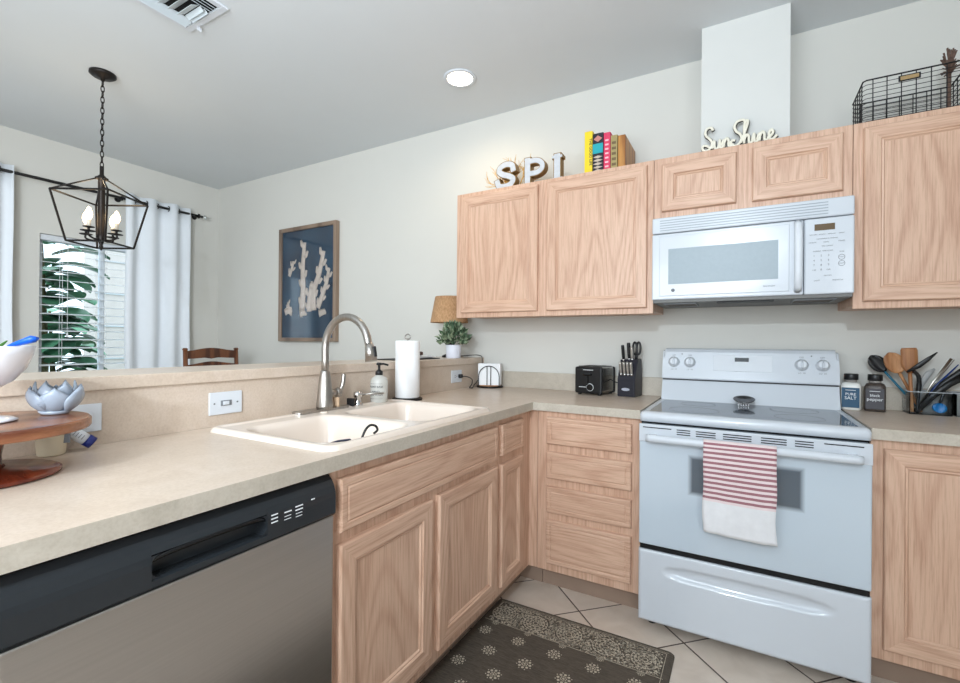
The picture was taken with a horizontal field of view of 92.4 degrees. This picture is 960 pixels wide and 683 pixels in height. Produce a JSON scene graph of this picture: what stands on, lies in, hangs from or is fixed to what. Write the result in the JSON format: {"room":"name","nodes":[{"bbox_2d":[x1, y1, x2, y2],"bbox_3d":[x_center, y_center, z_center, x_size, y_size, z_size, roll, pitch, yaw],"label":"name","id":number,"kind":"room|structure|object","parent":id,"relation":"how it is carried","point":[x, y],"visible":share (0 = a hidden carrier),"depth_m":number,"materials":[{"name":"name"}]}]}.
{"room":"kitchen","nodes":[
{"label":"kitchen","id":0,"kind":"room"},
{"bbox_2d":[0,125,218,372],"bbox_3d":[-4.322,-0.190,1.849,0.150,2.720,6.500,0,0,30],"label":"wall","id":1,"kind":"structure","parent":0,"point":[34,211],"depth_m":3.64,"materials":[{"name":"paint"}]},
{"bbox_2d":[38,240,123,371],"bbox_3d":[-3.142,-0.206,3.852,0.150,1.220,0.912,0,0,30],"label":"window","id":2,"kind":"structure","parent":1,"relation":"in","point":[101,272],"depth_m":3.86,"materials":[{"name":"white plastic"}]},
{"bbox_2d":[38,233,124,370],"bbox_3d":[-3.133,-0.225,3.846,0.067,1.178,0.842,0,0,30],"label":"window blind","id":3,"kind":"object","parent":2,"relation":"attached to","point":[44,237],"visible":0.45,"depth_m":3.68,"materials":[{"name":"white plastic"}]},
{"bbox_2d":[1,168,206,219],"bbox_3d":[-3.212,-1.202,3.521,0.102,0.048,2.192,0,0,30],"label":"curtain rod","id":4,"kind":"object","parent":1,"relation":"attached to","point":[116,198],"visible":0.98,"depth_m":3.62,"materials":[{"name":"black metal"}]},
{"bbox_2d":[0,162,13,344],"bbox_3d":[-3.486,-0.048,2.997,0.081,2.415,0.648,0,0,30],"label":"curtain","id":5,"kind":"object","parent":4,"relation":"hanging from","point":[6,179],"visible":0.65,"depth_m":3.26,"materials":[{"name":"white fabric"}]},
{"bbox_2d":[124,193,190,368],"bbox_3d":[-2.862,-0.041,4.089,0.081,2.415,0.543,0,0,30],"label":"curtain","id":6,"kind":"object","parent":4,"relation":"hanging from","point":[157,271],"visible":0.7,"depth_m":4.07,"materials":[{"name":"white fabric"}]},
{"bbox_2d":[0,0,920,189],"bbox_3d":[-1.489,-1.581,0.269,6.620,0.100,6.750,0,0,30],"label":"ceiling","id":7,"kind":"structure","parent":0,"point":[265,88],"depth_m":2.52,"materials":[{"name":"paint"}]},
{"bbox_2d":[48,67,148,250],"bbox_3d":[-2.157,-1.024,2.627,0.318,1.012,0.318,0,0,-1],"label":"lantern chandelier","id":8,"kind":"object","parent":7,"relation":"hanging from","point":[101,220],"visible":1,"depth_m":2.61,"materials":[{"name":"brown metal"}]},
{"bbox_2d":[134,0,228,31],"bbox_3d":[-1.361,-1.512,2.048,0.314,0.026,0.328,0,0,30],"label":"ceiling vent","id":9,"kind":"object","parent":7,"relation":"in","point":[182,13],"visible":1,"depth_m":2.11,"materials":[{"name":"white plastic"}]},
{"bbox_2d":[443,68,475,87],"bbox_3d":[-0.115,-1.511,2.647,0.190,0.006,0.190,0,0,30],"label":"recessed light","id":10,"kind":"object","parent":7,"relation":"in","point":[457,78],"visible":1,"depth_m":2.64,"materials":[{"name":"white plastic"}]},
{"bbox_2d":[217,0,959,389],"bbox_3d":[0.137,-0.151,3.130,6.620,2.720,0.150,0,0,30],"label":"wall","id":11,"kind":"structure","parent":0,"point":[394,204],"depth_m":2.90,"materials":[{"name":"paint"}]},
{"bbox_2d":[278,220,339,341],"bbox_3d":[-1.478,-0.497,3.944,0.715,0.994,0.041,0,0,30],"label":"print","id":12,"kind":"object","parent":11,"relation":"attached to","point":[308,283],"visible":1,"depth_m":3.93},
{"bbox_2d":[456,160,662,318],"bbox_3d":[0.432,-0.515,2.671,1.140,0.750,0.356,0,0,30],"label":"upper cabinet","id":13,"kind":"object","parent":11,"relation":"attached to","point":[576,245],"visible":0.96,"depth_m":2.47,"materials":[{"name":"brown wood"}]},
{"bbox_2d":[494,161,519,187],"bbox_3d":[0.159,-0.978,2.733,0.152,0.170,0.048,0,0,30],"label":"marquee letter","id":14,"kind":"object","parent":13,"relation":"on","point":[511,166],"visible":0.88,"depth_m":2.71,"materials":[{"name":"white metal"}]},
{"bbox_2d":[485,155,537,187],"bbox_3d":[0.214,-1.015,2.812,0.404,0.245,0.077,0,0,30],"label":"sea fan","id":15,"kind":"object","parent":13,"relation":"on","point":[495,174],"visible":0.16,"depth_m":2.82,"materials":[{"name":"beige"}]},
{"bbox_2d":[524,157,547,182],"bbox_3d":[0.318,-0.975,2.642,0.139,0.165,0.049,0,0,30],"label":"marquee letter","id":16,"kind":"object","parent":13,"relation":"on","point":[530,174],"visible":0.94,"depth_m":2.63,"materials":[{"name":"white metal"}]},
{"bbox_2d":[552,152,564,177],"bbox_3d":[0.439,-0.969,2.572,0.066,0.156,0.049,0,0,30],"label":"marquee letter","id":17,"kind":"object","parent":13,"relation":"on","point":[558,159],"visible":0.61,"depth_m":2.55,"materials":[{"name":"white metal"}]},
{"bbox_2d":[584,131,593,172],"bbox_3d":[0.625,-1.006,2.542,0.043,0.234,0.187,0,0,30],"label":"book","id":18,"kind":"object","parent":13,"relation":"on","point":[588,135],"visible":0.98,"depth_m":2.46,"materials":[{"name":"yellow paper"}]},
{"bbox_2d":[589,139,591,165],"bbox_3d":[0.590,-1.011,2.455,0.014,0.144,0.001,0,0,30],"label":"print","id":19,"kind":"object","parent":18,"relation":"attached to","point":[590,140],"depth_m":2.46,"materials":[{"name":"grey"}]},
{"bbox_2d":[593,132,603,170],"bbox_3d":[0.669,-0.996,2.517,0.056,0.214,0.188,0,0,30],"label":"book","id":20,"kind":"object","parent":13,"relation":"on","point":[598,138],"visible":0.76,"depth_m":2.43,"materials":[{"name":"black paper"}]},
{"bbox_2d":[604,132,611,168],"bbox_3d":[0.713,-0.992,2.497,0.036,0.208,0.197,0,0,30],"label":"book","id":21,"kind":"object","parent":13,"relation":"on","point":[607,136],"visible":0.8,"depth_m":2.41,"materials":[{"name":"pink paper"}]},
{"bbox_2d":[605,139,608,166],"bbox_3d":[0.665,-0.987,2.413,0.018,0.146,0.004,0,0,30],"label":"print","id":22,"kind":"object","parent":21,"relation":"attached to","point":[606,140],"depth_m":2.41,"materials":[{"name":"pink"}]},
{"bbox_2d":[611,135,617,167],"bbox_3d":[0.742,-0.981,2.475,0.034,0.186,0.187,0,0,30],"label":"book","id":23,"kind":"object","parent":13,"relation":"on","point":[614,138],"visible":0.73,"depth_m":2.39,"materials":[{"name":"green paper"}]},
{"bbox_2d":[612,141,615,165],"bbox_3d":[0.697,-0.979,2.395,0.021,0.125,0.004,0,0,30],"label":"print","id":24,"kind":"object","parent":23,"relation":"attached to","point":[613,142],"depth_m":2.39,"materials":[{"name":"brown paper"}]},
{"bbox_2d":[618,134,634,166],"bbox_3d":[0.794,-0.979,2.490,0.038,0.182,0.250,0,0,30],"label":"bookend","id":25,"kind":"object","parent":13,"relation":"on","point":[626,153],"visible":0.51,"depth_m":2.39,"materials":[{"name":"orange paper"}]},
{"bbox_2d":[654,125,852,218],"bbox_3d":[1.262,-0.733,2.199,0.764,0.301,0.356,0,0,30],"label":"upper cabinet","id":26,"kind":"object","parent":11,"relation":"attached to","point":[815,165],"visible":0.77,"depth_m":2.02,"materials":[{"name":"brown wood"}]},
{"bbox_2d":[701,118,778,150],"bbox_3d":[1.181,-0.951,2.104,0.309,0.130,0.018,0,0,30],"label":"sign","id":27,"kind":"object","parent":26,"relation":"on","point":[745,136],"visible":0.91,"depth_m":2.10,"materials":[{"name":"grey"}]},
{"bbox_2d":[652,195,854,308],"bbox_3d":[1.239,-0.377,2.161,0.760,0.408,0.438,0,0,30],"label":"microwave oven","id":28,"kind":"object","parent":26,"relation":"attached to","point":[794,253],"visible":1,"depth_m":1.99,"materials":[{"name":"white plastic"}]},
{"bbox_2d":[838,105,959,310],"bbox_3d":[1.958,-0.504,1.799,0.840,0.750,0.356,0,0,30],"label":"upper cabinet","id":29,"kind":"object","parent":11,"relation":"attached to","point":[906,168],"visible":0.87,"depth_m":1.78,"materials":[{"name":"brown wood"}]},
{"bbox_2d":[852,60,959,124],"bbox_3d":[1.776,-0.977,1.912,0.331,0.193,0.236,0,0,30],"label":"wire basket","id":30,"kind":"object","parent":29,"relation":"on","point":[916,75],"visible":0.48,"depth_m":1.86,"materials":[{"name":"black metal"}]},
{"bbox_2d":[940,48,959,107],"bbox_3d":[1.892,-1.037,1.851,0.062,0.302,0.082,0,0,30],"label":"bunch","id":31,"kind":"object","parent":30,"relation":"in","point":[951,54],"visible":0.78,"depth_m":1.85,"materials":[{"name":"brown plant"}]},
{"bbox_2d":[418,576,896,682],"bbox_3d":[-1.512,1.239,0.262,6.620,0.100,6.750,0,0,30],"label":"floor","id":32,"kind":"structure","parent":0,"point":[698,659],"depth_m":1.84,"materials":[{"name":"tile"}]},
{"bbox_2d":[0,474,335,682],"bbox_3d":[-0.783,0.763,1.046,0.622,0.868,0.602,0,0,30],"label":"dishwasher","id":33,"kind":"object","parent":32,"relation":"on","point":[240,591],"visible":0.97,"depth_m":0.86,"materials":[{"name":"grey metal"}]},
{"bbox_2d":[182,348,238,366],"bbox_3d":[-2.009,0.623,3.657,0.480,1.140,0.473,0,0,30],"label":"dining chair","id":34,"kind":"object","parent":32,"relation":"on","point":[210,353],"visible":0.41,"depth_m":3.75,"materials":[{"name":"brown wood"}]},
{"bbox_2d":[328,422,497,682],"bbox_3d":[-0.419,0.764,1.713,0.632,0.874,0.908,0,0,30],"label":"base cabinet","id":35,"kind":"object","parent":32,"relation":"on","point":[415,528],"visible":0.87,"depth_m":1.45,"materials":[{"name":"brown wood"}]},
{"bbox_2d":[479,410,542,618],"bbox_3d":[0.058,0.770,2.523,0.656,0.874,0.968,0,0,30],"label":"base cabinet","id":36,"kind":"object","parent":32,"relation":"on","point":[516,464],"visible":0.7,"depth_m":2.12,"materials":[{"name":"brown wood"}]},
{"bbox_2d":[0,371,662,574],"bbox_3d":[-0.255,0.256,1.479,1.142,0.140,3.099,0,0,30],"label":"countertop","id":37,"kind":"structure","parent":36,"relation":"on","point":[102,493],"depth_m":1.03,"materials":[{"name":"beige stone"}]},
{"bbox_2d":[0,411,91,488],"bbox_3d":[-1.019,0.223,0.935,0.352,0.115,0.352,0,0,30],"label":"cake stand","id":38,"kind":"object","parent":37,"relation":"on","point":[30,425],"visible":0.98,"depth_m":0.94,"materials":[{"name":"brown wood"}]},
{"bbox_2d":[0,345,35,422],"bbox_3d":[-1.018,0.086,0.936,0.167,0.156,0.167,0,0,30],"label":"footed bowl","id":39,"kind":"object","parent":38,"relation":"on","point":[14,360],"visible":0.97,"depth_m":0.94,"materials":[{"name":"white ceramic"}]},
{"bbox_2d":[7,336,38,345],"bbox_3d":[-0.960,0.001,0.964,0.060,0.027,0.022,0,0,-12],"label":"clip","id":40,"kind":"object","parent":39,"relation":"on","point":[30,339],"visible":0.82,"depth_m":0.96,"materials":[{"name":"blue plastic"}]},
{"bbox_2d":[25,379,84,414],"bbox_3d":[-0.972,0.127,1.056,0.101,0.076,0.104,0,0,30],"label":"bowl","id":41,"kind":"object","parent":38,"relation":"on","point":[48,399],"visible":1,"depth_m":1.03,"materials":[{"name":"grey ceramic"}]},
{"bbox_2d":[35,434,69,456],"bbox_3d":[-1.060,0.252,1.138,0.064,0.058,0.064,0,0,30],"label":"cup","id":42,"kind":"object","parent":37,"relation":"on","point":[51,446],"visible":0.61,"depth_m":1.12,"materials":[{"name":"beige ceramic"}]},
{"bbox_2d":[68,430,96,447],"bbox_3d":[-1.039,0.240,1.185,0.085,0.075,0.032,1,0,-45],"label":"tube","id":43,"kind":"object","parent":37,"relation":"on","point":[81,437],"visible":0.7,"depth_m":1.19,"materials":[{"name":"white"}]},
{"bbox_2d":[292,313,376,414],"bbox_3d":[-0.526,0.083,1.780,0.304,0.386,0.270,0,0,30],"label":"kitchen faucet","id":44,"kind":"object","parent":37,"relation":"on","point":[325,394],"visible":1,"depth_m":1.82,"materials":[{"name":"silver metal"}]},
{"bbox_2d":[333,397,338,406],"bbox_3d":[-0.593,0.247,1.889,0.036,0.038,0.008,0,0,30],"label":"paper tag","id":45,"kind":"object","parent":44,"relation":"on","point":[335,399],"visible":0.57,"depth_m":1.88,"materials":[{"name":"beige paper"}]},
{"bbox_2d":[210,399,489,451],"bbox_3d":[-0.406,0.349,1.698,0.560,0.188,0.890,0,0,30],"label":"sink","id":46,"kind":"object","parent":37,"relation":"in","point":[393,417],"depth_m":1.65,"materials":[{"name":"white ceramic"}]},
{"bbox_2d":[330,439,350,442],"bbox_3d":[-0.400,0.286,1.314,0.017,0.011,0.072,0,0,34],"label":"scraper","id":47,"kind":"object","parent":46,"relation":"in","point":[342,440],"visible":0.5,"depth_m":1.31,"materials":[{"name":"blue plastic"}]},
{"bbox_2d":[347,398,354,405],"bbox_3d":[-0.552,0.259,1.966,0.036,0.034,0.016,0,0,30],"label":"clip","id":48,"kind":"object","parent":46,"relation":"on","point":[350,401],"visible":0.88,"depth_m":1.96,"materials":[{"name":"black plastic"}]},
{"bbox_2d":[353,391,383,405],"bbox_3d":[-0.488,0.247,2.009,0.132,0.060,0.044,1,0,-15],"label":"soap dispenser","id":49,"kind":"object","parent":46,"relation":"on","point":[357,395],"visible":0.86,"depth_m":1.99,"materials":[{"name":"silver metal"}]},
{"bbox_2d":[370,362,388,402],"bbox_3d":[-0.463,0.187,2.118,0.082,0.181,0.079,0,0,12],"label":"soap bottle","id":50,"kind":"object","parent":46,"relation":"on","point":[378,383],"visible":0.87,"depth_m":2.09,"materials":[{"name":"grey plastic"}]},
{"bbox_2d":[392,334,421,400],"bbox_3d":[-0.360,0.124,2.287,0.148,0.328,0.148,0,0,30],"label":"paper towel holder","id":51,"kind":"object","parent":37,"relation":"on","point":[407,353],"visible":0.96,"depth_m":2.23,"materials":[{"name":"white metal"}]},
{"bbox_2d":[430,295,482,387],"bbox_3d":[-0.143,-0.004,3.032,0.279,0.590,0.419,1,0,-43],"label":"table lamp","id":52,"kind":"object","parent":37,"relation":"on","point":[444,307],"visible":0.62,"depth_m":2.99,"materials":[{"name":"beige fabric"}]},
{"bbox_2d":[476,366,502,387],"bbox_3d":[0.064,0.224,2.962,0.172,0.140,0.172,0,0,10],"label":"napkin holder","id":53,"kind":"object","parent":37,"relation":"on","point":[478,385],"visible":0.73,"depth_m":2.91,"materials":[{"name":"brown metal"}]},
{"bbox_2d":[478,363,501,384],"bbox_3d":[0.064,0.209,2.962,0.143,0.137,0.079,0,0,10],"label":"napkin stack","id":54,"kind":"object","parent":53,"relation":"in","point":[484,376],"visible":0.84,"depth_m":2.92,"materials":[{"name":"white paper"}]},
{"bbox_2d":[575,365,616,395],"bbox_3d":[0.685,0.217,2.587,0.254,0.161,0.200,0,0,40],"label":"toaster","id":55,"kind":"object","parent":37,"relation":"on","point":[590,379],"visible":0.88,"depth_m":2.56,"materials":[{"name":"metal"}]},
{"bbox_2d":[617,358,641,396],"bbox_3d":[0.825,0.197,2.533,0.096,0.204,0.121,0,0,38],"label":"knife block","id":56,"kind":"object","parent":37,"relation":"on","point":[627,386],"visible":0.87,"depth_m":2.49,"materials":[{"name":"black wood"}]},
{"bbox_2d":[619,362,622,375],"bbox_3d":[0.765,0.148,2.505,0.015,0.077,0.033,0,0,38],"label":"kitchen knife","id":57,"kind":"object","parent":56,"relation":"in","point":[620,363],"visible":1,"depth_m":2.50,"materials":[{"name":"silver metal"}]},
{"bbox_2d":[621,345,624,360],"bbox_3d":[0.788,0.064,2.533,0.017,0.090,0.036,0,0,38],"label":"kitchen knife","id":58,"kind":"object","parent":56,"relation":"on","point":[622,346],"visible":1,"depth_m":2.53,"materials":[{"name":"black plastic"}]},
{"bbox_2d":[622,362,625,375],"bbox_3d":[0.781,0.148,2.493,0.015,0.077,0.033,0,0,38],"label":"kitchen knife","id":59,"kind":"object","parent":56,"relation":"in","point":[623,363],"visible":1,"depth_m":2.49,"materials":[{"name":"silver metal"}]},
{"bbox_2d":[626,362,629,375],"bbox_3d":[0.796,0.148,2.481,0.015,0.077,0.033,0,0,38],"label":"kitchen knife","id":60,"kind":"object","parent":56,"relation":"in","point":[627,363],"visible":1,"depth_m":2.47,"materials":[{"name":"silver metal"}]},
{"bbox_2d":[627,343,630,358],"bbox_3d":[0.819,0.055,2.531,0.019,0.098,0.034,0,0,38],"label":"kitchen knife","id":61,"kind":"object","parent":56,"relation":"on","point":[628,344],"visible":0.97,"depth_m":2.52,"materials":[{"name":"black plastic"}]},
{"bbox_2d":[629,362,632,375],"bbox_3d":[0.811,0.148,2.469,0.015,0.077,0.033,0,0,38],"label":"kitchen knife","id":62,"kind":"object","parent":56,"relation":"in","point":[630,363],"visible":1,"depth_m":2.46,"materials":[{"name":"silver metal"}]},
{"bbox_2d":[630,347,633,360],"bbox_3d":[0.829,0.067,2.512,0.018,0.076,0.032,0,0,38],"label":"kitchen knife","id":63,"kind":"object","parent":56,"relation":"on","point":[631,348],"visible":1,"depth_m":2.50,"materials":[{"name":"silver metal"}]},
{"bbox_2d":[632,341,641,359],"bbox_3d":[0.856,0.049,2.514,0.052,0.101,0.017,0,0,30],"label":"scissors","id":64,"kind":"object","parent":56,"relation":"on","point":[635,343],"visible":0.97,"depth_m":2.51,"materials":[{"name":"black plastic"}]},
{"bbox_2d":[420,599,674,682],"bbox_3d":[0.011,1.198,1.244,0.760,0.011,1.665,0,0,30],"label":"kitchen rug","id":65,"kind":"object","parent":32,"relation":"on","point":[513,642],"visible":1,"depth_m":1.76,"materials":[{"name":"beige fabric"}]},
{"bbox_2d":[537,410,641,608],"bbox_3d":[0.638,0.774,2.386,0.484,0.874,0.630,0,0,30],"label":"base cabinet","id":66,"kind":"object","parent":32,"relation":"on","point":[588,543],"visible":0.91,"depth_m":2.11,"materials":[{"name":"brown wood"}]},
{"bbox_2d":[638,348,872,682],"bbox_3d":[1.148,0.625,2.008,0.766,1.180,0.726,0,0,30],"label":"electric range","id":67,"kind":"object","parent":32,"relation":"on","point":[805,600],"visible":1,"depth_m":1.76,"materials":[{"name":"white metal"}]},
{"bbox_2d":[702,439,777,546],"bbox_3d":[0.960,0.552,1.708,0.243,0.354,0.045,0,0,30],"label":"dish towel","id":68,"kind":"object","parent":67,"relation":"hanging from","point":[739,500],"visible":1,"depth_m":1.69,"materials":[{"name":"fabric"}]},
{"bbox_2d":[733,396,754,406],"bbox_3d":[1.239,0.280,2.160,0.092,0.044,0.089,0,0,30],"label":"spoon rest","id":69,"kind":"object","parent":67,"relation":"on","point":[740,399],"visible":1,"depth_m":2.17,"materials":[{"name":"grey metal"}]},
{"bbox_2d":[640,399,871,440],"bbox_3d":[1.161,0.320,2.028,0.766,0.040,0.622,0,0,30],"label":"cooktop","id":70,"kind":"object","parent":67,"relation":"in","point":[800,420],"depth_m":1.85,"materials":[{"name":"white metal"}]},
{"bbox_2d":[869,439,959,682],"bbox_3d":[1.883,0.783,1.674,0.832,0.874,0.630,0,0,30],"label":"base cabinet","id":71,"kind":"object","parent":32,"relation":"on","point":[915,592],"visible":0.61,"depth_m":1.56,"materials":[{"name":"brown wood"}]},
{"bbox_2d":[839,385,959,446],"bbox_3d":[1.888,0.274,1.670,0.845,0.140,0.641,0,0,30],"label":"countertop","id":72,"kind":"structure","parent":71,"relation":"on","point":[894,424],"depth_m":1.71,"materials":[{"name":"beige stone"}]},
{"bbox_2d":[841,373,861,410],"bbox_3d":[1.667,0.224,2.068,0.072,0.160,0.074,0,0,42],"label":"jar","id":73,"kind":"object","parent":72,"relation":"on","point":[851,390],"visible":0.99,"depth_m":2.04,"materials":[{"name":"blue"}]},
{"bbox_2d":[864,374,885,411],"bbox_3d":[1.735,0.225,2.021,0.072,0.160,0.074,0,0,42],"label":"jar","id":74,"kind":"object","parent":72,"relation":"on","point":[875,390],"visible":1,"depth_m":2.00,"materials":[{"name":"grey glass"}]},
{"bbox_2d":[903,389,952,416],"bbox_3d":[1.892,0.258,1.950,0.136,0.097,0.100,0,0,30],"label":"bin","id":75,"kind":"object","parent":72,"relation":"on","point":[948,398],"visible":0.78,"depth_m":1.94,"materials":[{"name":"clear plastic"}]},
{"bbox_2d":[868,355,922,410],"bbox_3d":[1.811,0.180,2.011,0.186,0.242,0.018,0,0,30],"label":"spoon","id":76,"kind":"object","parent":75,"relation":"in","point":[875,362],"visible":0.91,"depth_m":2.03,"materials":[{"name":"black plastic"}]},
{"bbox_2d":[883,352,922,411],"bbox_3d":[1.818,0.174,1.978,0.136,0.254,0.023,0,0,22],"label":"wooden spoon","id":77,"kind":"object","parent":75,"relation":"in","point":[892,361],"visible":0.94,"depth_m":1.99,"materials":[{"name":"brown wood"}]},
{"bbox_2d":[900,348,917,411],"bbox_3d":[1.827,0.162,1.960,0.057,0.272,0.014,0,0,30],"label":"wooden spatula","id":78,"kind":"object","parent":75,"relation":"in","point":[909,356],"visible":0.99,"depth_m":1.96,"materials":[{"name":"brown wood"}]},
{"bbox_2d":[912,370,921,391],"bbox_3d":[1.847,0.169,1.944,0.039,0.096,0.022,1,0,-18],"label":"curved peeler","id":79,"kind":"object","parent":75,"relation":"in","point":[918,376],"visible":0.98,"depth_m":1.94,"materials":[{"name":"black plastic"}]},
{"bbox_2d":[915,382,920,411],"bbox_3d":[1.847,0.234,1.941,0.012,0.128,0.017,1,0,-38],"label":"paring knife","id":80,"kind":"object","parent":75,"relation":"in","point":[918,383],"visible":1,"depth_m":1.94,"materials":[{"name":"black plastic"}]},
{"bbox_2d":[906,352,937,372],"bbox_3d":[1.848,0.088,1.926,0.098,0.091,0.007,0,0,32],"label":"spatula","id":81,"kind":"object","parent":75,"relation":"in","point":[920,364],"visible":1,"depth_m":1.92,"materials":[{"name":"black plastic"}]},
{"bbox_2d":[920,368,935,400],"bbox_3d":[1.912,0.206,1.975,0.062,0.186,0.007,0,0,30],"label":"whisk","id":82,"kind":"object","parent":75,"relation":"in","point":[927,374],"visible":0.67,"depth_m":1.97,"materials":[{"name":"grey metal"}]},
{"bbox_2d":[920,358,952,402],"bbox_3d":[1.904,0.184,1.933,0.118,0.232,0.005,0,0,30],"label":"tongs","id":83,"kind":"object","parent":75,"relation":"in","point":[950,359],"visible":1,"depth_m":1.93,"materials":[{"name":"silver metal"}]},
{"bbox_2d":[914,376,959,412],"bbox_3d":[1.921,0.211,1.906,0.195,0.189,0.019,0,0,28],"label":"tongs","id":84,"kind":"object","parent":75,"relation":"in","point":[955,381],"visible":1,"depth_m":1.91,"materials":[{"name":"black plastic"}]},
{"bbox_2d":[932,390,946,412],"bbox_3d":[1.900,0.247,1.903,0.047,0.096,0.026,0,0,30],"label":"scoop","id":85,"kind":"object","parent":75,"relation":"in","point":[939,407],"visible":1,"depth_m":1.90,"materials":[{"name":"blue plastic"}]},
{"bbox_2d":[926,360,953,396],"bbox_3d":[1.921,0.188,1.941,0.117,0.225,0.006,0,0,30],"label":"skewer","id":86,"kind":"object","parent":75,"relation":"in","point":[953,360],"visible":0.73,"depth_m":1.93,"materials":[{"name":"silver metal"}]},
{"bbox_2d":[929,365,957,393],"bbox_3d":[1.939,0.198,1.948,0.126,0.206,0.012,0,0,30],"label":"chopstick","id":87,"kind":"object","parent":75,"relation":"in","point":[954,368],"visible":0.58,"depth_m":1.94,"materials":[{"name":"blue plastic"}]},
{"bbox_2d":[932,369,959,391],"bbox_3d":[1.954,0.159,1.911,0.203,0.269,0.035,0,0,30],"label":"handle","id":88,"kind":"object","parent":75,"relation":"in","point":[955,374],"visible":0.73,"depth_m":1.91,"materials":[{"name":"black plastic"}]},
{"bbox_2d":[946,391,959,416],"bbox_3d":[2.020,0.259,1.877,0.144,0.097,0.100,0,0,30],"label":"bin","id":89,"kind":"object","parent":72,"relation":"on","point":[955,414],"visible":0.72,"depth_m":1.89,"materials":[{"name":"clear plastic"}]},
{"bbox_2d":[701,3,790,151],"bbox_3d":[1.286,-1.194,2.243,0.356,0.620,0.262,0,0,30],"label":"chase","id":90,"kind":"structure","parent":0,"point":[746,59],"depth_m":2.12,"materials":[{"name":"white paint"}]},
{"bbox_3d":[-0.809,0.667,1.794,0.103,1.062,3.100,0,0,30],"label":"wall","id":91,"kind":"structure","parent":0,"visible":0},
{"bbox_2d":[0,363,478,458],"bbox_3d":[-0.756,0.211,1.766,0.012,0.148,3.099,0,0,30],"label":"backsplash","id":92,"kind":"structure","parent":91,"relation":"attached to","point":[140,412],"depth_m":1.49,"materials":[{"name":"beige stone"}]},
{"bbox_2d":[71,403,101,431],"bbox_3d":[-1.062,0.205,1.209,0.008,0.075,0.114,0,0,30],"label":"wall outlet","id":93,"kind":"object","parent":92,"relation":"attached to","point":[95,410],"visible":0.22,"depth_m":1.24,"materials":[{"name":"white plastic"}]},
{"bbox_2d":[208,390,241,415],"bbox_3d":[-0.860,0.207,1.560,0.012,0.075,0.114,0,0,30],"label":"wall outlet","id":94,"kind":"object","parent":92,"relation":"attached to","point":[227,402],"visible":1,"depth_m":1.55,"materials":[{"name":"white plastic"}]},
{"bbox_2d":[451,370,461,382],"bbox_3d":[-0.143,0.213,2.818,0.008,0.075,0.114,0,0,30],"label":"wall outlet","id":95,"kind":"object","parent":92,"relation":"attached to","point":[454,374],"visible":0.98,"depth_m":2.80,"materials":[{"name":"white plastic"}]},
{"bbox_2d":[0,356,483,396],"bbox_3d":[-0.882,0.116,1.839,0.325,0.038,3.099,0,0,30],"label":"bar ledge","id":96,"kind":"object","parent":91,"relation":"on","point":[91,380],"visible":0.82,"depth_m":1.50,"materials":[{"name":"beige stone"}]},
{"bbox_2d":[377,358,439,359],"bbox_3d":[-0.413,0.100,2.654,0.180,0.005,0.380,0,0,30],"label":"serving tray","id":97,"kind":"object","parent":96,"relation":"on","point":[385,358],"visible":0.3,"depth_m":2.62,"materials":[{"name":"brown metal"}]},
{"bbox_2d":[420,355,435,357],"bbox_3d":[-0.365,0.090,2.753,0.146,0.014,0.164,0,0,30],"label":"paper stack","id":98,"kind":"object","parent":97,"relation":"on","point":[421,356],"visible":0.38,"depth_m":2.74,"materials":[{"name":"white paper"}]},
{"bbox_2d":[434,320,471,357],"bbox_3d":[-0.173,-0.020,2.939,0.240,0.249,0.249,0,0,30],"label":"potted plant","id":99,"kind":"object","parent":96,"relation":"on","point":[451,329],"visible":0.99,"depth_m":2.89,"materials":[{"name":"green plant"}]},
{"label":"outside","id":100,"kind":"structure","parent":0,"visible":0},
{"bbox_3d":[-5.544,1.419,5.704,5.780,0.100,9.000,0,0,30],"label":"ground","id":101,"kind":"structure","parent":100,"visible":0},
{"bbox_2d":[41,241,109,371],"bbox_3d":[-3.975,0.191,4.183,0.917,2.376,0.933,0,0,30],"label":"plant","id":102,"kind":"object","parent":101,"relation":"on","point":[45,265],"visible":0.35,"depth_m":4.20,"materials":[{"name":"green plant"}]},
{"bbox_2d":[47,308,107,371],"bbox_3d":[-4.575,0.499,4.917,1.032,1.754,1.043,0,0,30],"label":"plant","id":103,"kind":"object","parent":101,"relation":"on","point":[90,343],"visible":0.1,"depth_m":4.97,"materials":[{"name":"green plant"}]},
{"bbox_2d":[83,247,124,369],"bbox_3d":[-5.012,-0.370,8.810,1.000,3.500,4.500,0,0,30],"label":"house","id":104,"kind":"structure","parent":101,"relation":"on","point":[114,258],"depth_m":7.15,"materials":[{"name":"paint"}]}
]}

